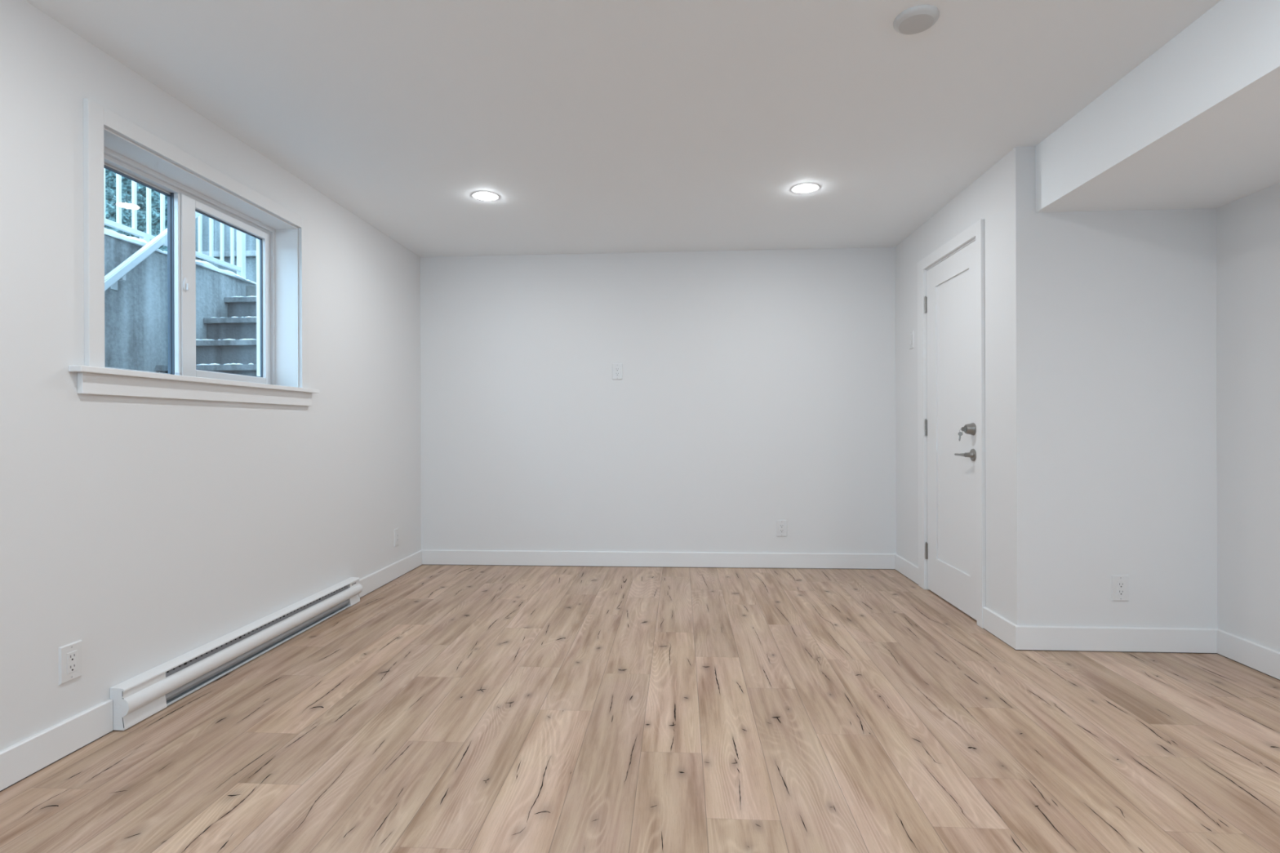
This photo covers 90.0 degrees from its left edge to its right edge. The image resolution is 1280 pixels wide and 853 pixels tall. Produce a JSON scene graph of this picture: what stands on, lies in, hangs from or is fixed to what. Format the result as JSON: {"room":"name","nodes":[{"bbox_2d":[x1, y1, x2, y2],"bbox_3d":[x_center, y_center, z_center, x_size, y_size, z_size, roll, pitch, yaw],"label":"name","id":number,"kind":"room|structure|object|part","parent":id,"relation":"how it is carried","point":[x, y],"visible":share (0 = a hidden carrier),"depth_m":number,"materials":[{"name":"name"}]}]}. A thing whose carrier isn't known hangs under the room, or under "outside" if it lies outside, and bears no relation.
{"room":"empty basement room","nodes":[
{"label":"empty basement room","id":0,"kind":"room"},
{"bbox_2d":[0,0,421,751],"bbox_3d":[-2.007,-0.118,1.216,0.200,2.351,7.778,0,0,4],"label":"wall","id":1,"kind":"structure","parent":0,"point":[147,532],"depth_m":2.39,"materials":[{"name":"white paint"}]},
{"bbox_2d":[0,699,112,791],"bbox_3d":[-1.979,1.002,-0.127,0.014,0.112,4.698,0,0,4],"label":"baseboard","id":2,"kind":"structure","parent":1,"relation":"attached to","point":[20,761],"depth_m":2.01,"materials":[{"name":"white paint"}]},
{"bbox_2d":[57,639,82,684],"bbox_3d":[-1.845,0.764,2.076,0.009,0.120,0.078,0,0,4],"label":"wall outlet","id":3,"kind":"object","parent":1,"relation":"attached to","point":[70,655],"visible":1,"depth_m":2.07,"materials":[{"name":"white plastic"}]},
{"bbox_2d":[66,649,77,674],"bbox_3d":[-1.843,0.764,2.076,0.004,0.067,0.034,0,0,4],"label":"receptacle","id":4,"kind":"object","parent":3,"relation":"attached to","point":[72,655],"depth_m":2.08,"materials":[{"name":"grey plastic"}]},
{"bbox_2d":[68,97,319,405],"bbox_3d":[-1.888,-0.600,2.764,0.243,0.984,1.373,0,0,4],"label":"window","id":5,"kind":"structure","parent":1,"relation":"in","point":[276,381],"depth_m":2.72,"materials":[{"name":"white paint"}]},
{"bbox_3d":[-1.840,-0.645,2.157,0.019,0.894,0.058,0,0,4],"label":"casing","id":6,"kind":"part","parent":5,"relation":"part of","materials":[{"name":"white paint"}]},
{"bbox_3d":[-1.987,-0.599,2.477,0.046,0.777,0.481,0,0,4],"label":"fixed frame","id":7,"kind":"part","parent":5,"relation":"part of","materials":[{"name":"white plastic"}]},
{"bbox_3d":[-1.971,-0.608,2.766,0.078,0.836,1.136,0,0,4],"label":"frame","id":8,"kind":"part","parent":5,"relation":"part of","materials":[{"name":"white plastic"}]},
{"bbox_3d":[-1.848,-0.189,2.762,0.165,0.020,1.373,0,0,4],"label":"sill","id":9,"kind":"part","parent":5,"relation":"part of","materials":[{"name":"white paint"}]},
{"bbox_3d":[-1.804,-1.063,2.757,0.019,0.060,1.144,0,0,4],"label":"casing","id":10,"kind":"part","parent":5,"relation":"part of","materials":[{"name":"white paint"}]},
{"bbox_3d":[-1.946,-0.599,3.008,0.042,0.787,0.582,0,0,4],"label":"sliding sash","id":11,"kind":"part","parent":5,"relation":"part of","materials":[{"name":"white plastic"}]},
{"bbox_3d":[-1.765,-0.646,3.358,0.019,0.894,0.060,0,0,4],"label":"casing","id":12,"kind":"part","parent":5,"relation":"part of","materials":[{"name":"white paint"}]},
{"bbox_2d":[109,577,362,730],"bbox_3d":[-1.753,0.980,3.033,0.070,0.147,1.636,0,0,4],"label":"baseboard heater","id":13,"kind":"object","parent":1,"relation":"attached to","point":[138,698],"visible":1,"depth_m":2.68,"materials":[{"name":"white metal"}]},
{"bbox_2d":[165,585,348,677],"bbox_3d":[-1.756,0.931,3.074,0.020,0.038,1.345,0,0,4],"label":"grille","id":14,"kind":"object","parent":13,"relation":"attached to","point":[175,666],"depth_m":2.87,"materials":[{"name":"black"}]},
{"bbox_2d":[164,599,349,701],"bbox_3d":[-1.749,1.020,3.073,0.018,0.048,1.345,0,0,4],"label":"grille","id":15,"kind":"object","parent":13,"relation":"attached to","point":[186,689],"depth_m":2.88,"materials":[{"name":"grey metal"}]},
{"bbox_2d":[359,550,422,598],"bbox_3d":[-1.698,0.999,4.372,0.014,0.112,1.041,0,0,4],"label":"baseboard","id":16,"kind":"structure","parent":1,"relation":"attached to","point":[371,582],"depth_m":4.33,"materials":[{"name":"white paint"}]},
{"bbox_2d":[393,528,399,546],"bbox_3d":[-1.696,0.772,4.465,0.009,0.120,0.078,0,0,4],"label":"jack plate","id":17,"kind":"object","parent":1,"relation":"attached to","point":[396,531],"visible":1,"depth_m":4.45,"materials":[{"name":"white plastic"}]},
{"bbox_2d":[26,0,1220,257],"bbox_3d":[0.303,-1.402,1.071,4.838,0.200,7.778,0,0,4],"label":"ceiling","id":18,"kind":"structure","parent":0,"point":[595,126],"depth_m":2.52,"materials":[{"name":"white paint"}]},
{"bbox_2d":[471,191,498,200],"bbox_3d":[-0.870,-1.294,3.605,0.149,0.008,0.149,0,0,4],"label":"recessed light","id":19,"kind":"object","parent":18,"relation":"in","point":[480,195],"visible":1,"depth_m":3.59,"materials":[{"name":"white plastic"}]},
{"bbox_2d":[791,182,819,193],"bbox_3d":[0.905,-1.301,3.506,0.149,0.008,0.149,0,0,4],"label":"recessed light","id":20,"kind":"object","parent":18,"relation":"in","point":[806,188],"visible":1,"depth_m":3.49,"materials":[{"name":"white plastic"}]},
{"bbox_2d":[893,4,939,34],"bbox_3d":[0.882,-1.295,2.046,0.136,0.019,0.136,0,0,4],"label":"smoke detector","id":21,"kind":"object","parent":18,"relation":"attached to","point":[916,19],"visible":1,"depth_m":2.02,"materials":[{"name":"grey plastic"}]},
{"bbox_2d":[0,564,1279,852],"bbox_3d":[0.312,1.049,1.072,4.438,0.001,7.378,0,0,4],"label":"floor","id":22,"kind":"structure","parent":0,"point":[447,708],"depth_m":2.12,"materials":[{"name":"beige laminate"}]},
{"bbox_2d":[420,247,896,554],"bbox_3d":[0.200,-0.128,4.875,3.750,2.351,0.200,0,0,4],"label":"wall","id":23,"kind":"structure","parent":0,"point":[757,388],"depth_m":4.78,"materials":[{"name":"white paint"}]},
{"bbox_2d":[612,363,622,379],"bbox_3d":[-0.169,-0.412,4.793,0.078,0.120,0.009,0,0,4],"label":"wall outlet","id":24,"kind":"object","parent":23,"relation":"attached to","point":[617,368],"visible":1,"depth_m":4.79,"materials":[{"name":"white plastic"}]},
{"bbox_2d":[615,367,619,376],"bbox_3d":[-0.169,-0.412,4.792,0.034,0.067,0.004,0,0,4],"label":"receptacle","id":25,"kind":"object","parent":24,"relation":"attached to","point":[617,369],"depth_m":4.79,"materials":[{"name":"grey plastic"}]},
{"bbox_2d":[422,550,894,569],"bbox_3d":[0.098,0.992,4.775,3.522,0.112,0.014,0,0,4],"label":"baseboard","id":26,"kind":"structure","parent":23,"relation":"attached to","point":[464,557],"depth_m":4.76,"materials":[{"name":"white paint"}]},
{"bbox_2d":[776,520,786,536],"bbox_3d":[1.045,0.751,4.718,0.078,0.120,0.009,0,0,4],"label":"wall outlet","id":27,"kind":"object","parent":23,"relation":"attached to","point":[781,525],"visible":1,"depth_m":4.71,"materials":[{"name":"white plastic"}]},
{"bbox_2d":[779,524,784,533],"bbox_3d":[1.045,0.751,4.716,0.034,0.067,0.004,0,0,4],"label":"receptacle","id":28,"kind":"object","parent":27,"relation":"attached to","point":[781,526],"depth_m":4.71,"materials":[{"name":"grey plastic"}]},
{"bbox_2d":[894,164,995,613],"bbox_3d":[1.919,-0.134,3.926,0.200,2.351,1.480,0,0,4],"label":"wall","id":29,"kind":"structure","parent":0,"point":[976,202],"depth_m":4.15,"materials":[{"name":"white paint"}]},
{"bbox_2d":[894,554,918,585],"bbox_3d":[1.848,0.986,4.430,0.014,0.112,0.484,0,0,4],"label":"baseboard","id":30,"kind":"structure","parent":29,"relation":"attached to","point":[902,566],"depth_m":4.42,"materials":[{"name":"white paint"}]},
{"bbox_2d":[909,330,914,349],"bbox_3d":[1.838,-0.587,4.338,0.010,0.120,0.078,0,0,4],"label":"light switch","id":31,"kind":"object","parent":29,"relation":"attached to","point":[911,333],"visible":1,"depth_m":4.32,"materials":[{"name":"white plastic"}]},
{"bbox_2d":[917,218,986,628],"bbox_3d":[1.880,-0.015,3.739,0.256,2.114,0.887,0,0,4],"label":"door","id":32,"kind":"structure","parent":29,"relation":"in","point":[951,345],"depth_m":3.71,"materials":[{"name":"white paint"}]},
{"bbox_3d":[1.823,-0.015,4.137,0.019,2.113,0.099,0,0,4],"label":"casing","id":33,"kind":"part","parent":32,"relation":"part of","materials":[{"name":"white paint"}]},
{"bbox_3d":[1.794,-1.037,3.724,0.019,0.068,0.727,0,0,4],"label":"casing","id":34,"kind":"part","parent":32,"relation":"part of","materials":[{"name":"white paint"}]},
{"bbox_2d":[958,426,965,440],"bbox_3d":[1.743,0.041,3.438,0.064,0.076,0.006,0,0,8],"label":"keys","id":35,"kind":"object","parent":32,"relation":"hanging from","point":[962,428],"visible":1,"depth_m":3.44,"materials":[{"name":"grey metal"}]},
{"bbox_3d":[1.765,0.153,3.480,0.056,0.065,0.151,0,0,4],"label":"lever handle","id":36,"kind":"part","parent":32,"relation":"part of","materials":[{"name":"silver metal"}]},
{"bbox_3d":[1.773,-0.015,3.332,0.019,2.113,0.061,0,0,4],"label":"casing","id":37,"kind":"part","parent":32,"relation":"part of","materials":[{"name":"white paint"}]},
{"bbox_2d":[982,607,1016,648],"bbox_3d":[1.768,0.987,3.149,0.014,0.112,0.308,0,0,4],"label":"baseboard","id":38,"kind":"structure","parent":29,"relation":"attached to","point":[993,623],"depth_m":3.14,"materials":[{"name":"white paint"}]},
{"bbox_2d":[994,146,1217,628],"bbox_3d":[2.310,-0.135,3.060,1.088,2.351,0.200,0,0,4],"label":"wall","id":39,"kind":"structure","parent":0,"point":[1106,424],"depth_m":2.97,"materials":[{"name":"white paint"}]},
{"bbox_2d":[1013,625,1218,653],"bbox_3d":[2.201,0.986,2.960,0.902,0.112,0.014,0,0,4],"label":"baseboard","id":40,"kind":"structure","parent":39,"relation":"attached to","point":[1026,637],"depth_m":2.95,"materials":[{"name":"white paint"}]},
{"bbox_2d":[1111,574,1128,600],"bbox_3d":[2.224,0.749,2.961,0.078,0.120,0.009,0,0,4],"label":"wall outlet","id":41,"kind":"object","parent":39,"relation":"attached to","point":[1119,584],"visible":1,"depth_m":2.96,"materials":[{"name":"white plastic"}]},
{"bbox_2d":[1116,581,1124,595],"bbox_3d":[2.224,0.749,2.960,0.034,0.067,0.004,0,0,4],"label":"receptacle","id":42,"kind":"object","parent":41,"relation":"attached to","point":[1120,584],"depth_m":2.96,"materials":[{"name":"grey plastic"}]},
{"bbox_2d":[1216,182,1279,652],"bbox_3d":[2.564,-0.134,-0.011,0.200,2.351,5.898,0,0,4],"label":"wall","id":43,"kind":"structure","parent":0,"point":[1248,227],"depth_m":2.77,"materials":[{"name":"white paint"}]},
{"bbox_2d":[1035,0,1279,212],"bbox_3d":[2.068,-1.153,0.120,0.799,0.309,5.698,0,0,4],"label":"soffit","id":44,"kind":"structure","parent":43,"relation":"attached to","point":[1196,124],"depth_m":2.32,"materials":[{"name":"white paint"}]},
{"bbox_2d":[1217,629,1279,680],"bbox_3d":[2.467,0.986,0.089,0.014,0.112,5.684,0,0,4],"label":"baseboard","id":45,"kind":"structure","parent":43,"relation":"attached to","point":[1260,658],"depth_m":2.76,"materials":[{"name":"white paint"}]},
{"bbox_3d":[-2.663,0.435,1.319,1.116,0.150,4.300,0,0,4],"label":"landing","id":46,"kind":"object","parent":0,"visible":0},
{"bbox_2d":[155,295,256,376],"bbox_3d":[-2.491,-0.251,4.117,1.115,1.397,1.466,0,0,4],"label":"staircase","id":47,"kind":"structure","parent":46,"relation":"on","point":[229,346],"depth_m":4.26,"materials":[{"name":"concrete"}]},
{"label":"outside","id":48,"kind":"structure","parent":0,"visible":0},
{"bbox_2d":[104,234,256,372],"bbox_3d":[-3.256,-0.021,2.408,0.200,2.165,5.400,0,0,4],"label":"wall","id":49,"kind":"structure","parent":48,"point":[136,328],"depth_m":3.96,"materials":[{"name":"concrete"}]},
{"bbox_2d":[104,211,200,290],"bbox_3d":[-3.054,-0.595,3.382,0.087,1.828,1.976,0,0,4],"label":"handrail","id":50,"kind":"object","parent":49,"relation":"attached to","point":[118,273],"visible":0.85,"depth_m":3.78,"materials":[{"name":"white wood"}]},
{"bbox_2d":[103,168,245,279],"bbox_3d":[-3.165,-1.636,3.327,0.044,1.105,3.248,0,0,4],"label":"guard railing","id":51,"kind":"object","parent":49,"relation":"on","point":[240,268],"visible":0.28,"depth_m":4.17,"materials":[{"name":"white wood"}]},
{"bbox_3d":[-3.164,-1.202,3.312,0.028,0.030,3.218,0,0,4],"label":"rail","id":52,"kind":"part","parent":51,"relation":"part of","materials":[{"name":"white wood"}]},
{"bbox_3d":[-3.066,-1.613,4.918,0.044,1.055,0.044,0,0,4],"label":"post","id":53,"kind":"part","parent":51,"relation":"part of","materials":[{"name":"white wood"}]},
{"bbox_2d":[104,227,256,284],"bbox_3d":[-3.098,-1.131,3.462,0.065,0.051,3.325,0,0,4],"label":"snow ridge","id":54,"kind":"object","parent":49,"relation":"on","point":[141,242],"visible":0.41,"depth_m":4.08,"materials":[{"name":"white snow"}]},
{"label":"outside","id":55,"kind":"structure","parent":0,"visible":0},
{"bbox_2d":[246,285,256,296],"bbox_3d":[-4.131,-0.953,3.564,4.316,0.235,8.600,0,0,4],"label":"landing","id":56,"kind":"object","parent":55,"point":[251,290],"depth_m":4.88,"materials":[{"name":"grey concrete"}]},
{"bbox_2d":[104,168,167,251],"bbox_3d":[-5.282,-2.232,4.536,0.707,2.600,4.800,0,0,4],"label":"hedge","id":57,"kind":"object","parent":56,"relation":"on","point":[110,176],"visible":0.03,"depth_m":6.17,"materials":[{"name":"green plant"}]},
{"bbox_2d":[195,214,256,282],"bbox_3d":[-2.938,-2.317,6.935,3.989,2.450,0.070,0,0,4],"label":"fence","id":58,"kind":"object","parent":56,"relation":"on","point":[251,242],"visible":0.02,"depth_m":7.05,"materials":[{"name":"wood"}]}
]}

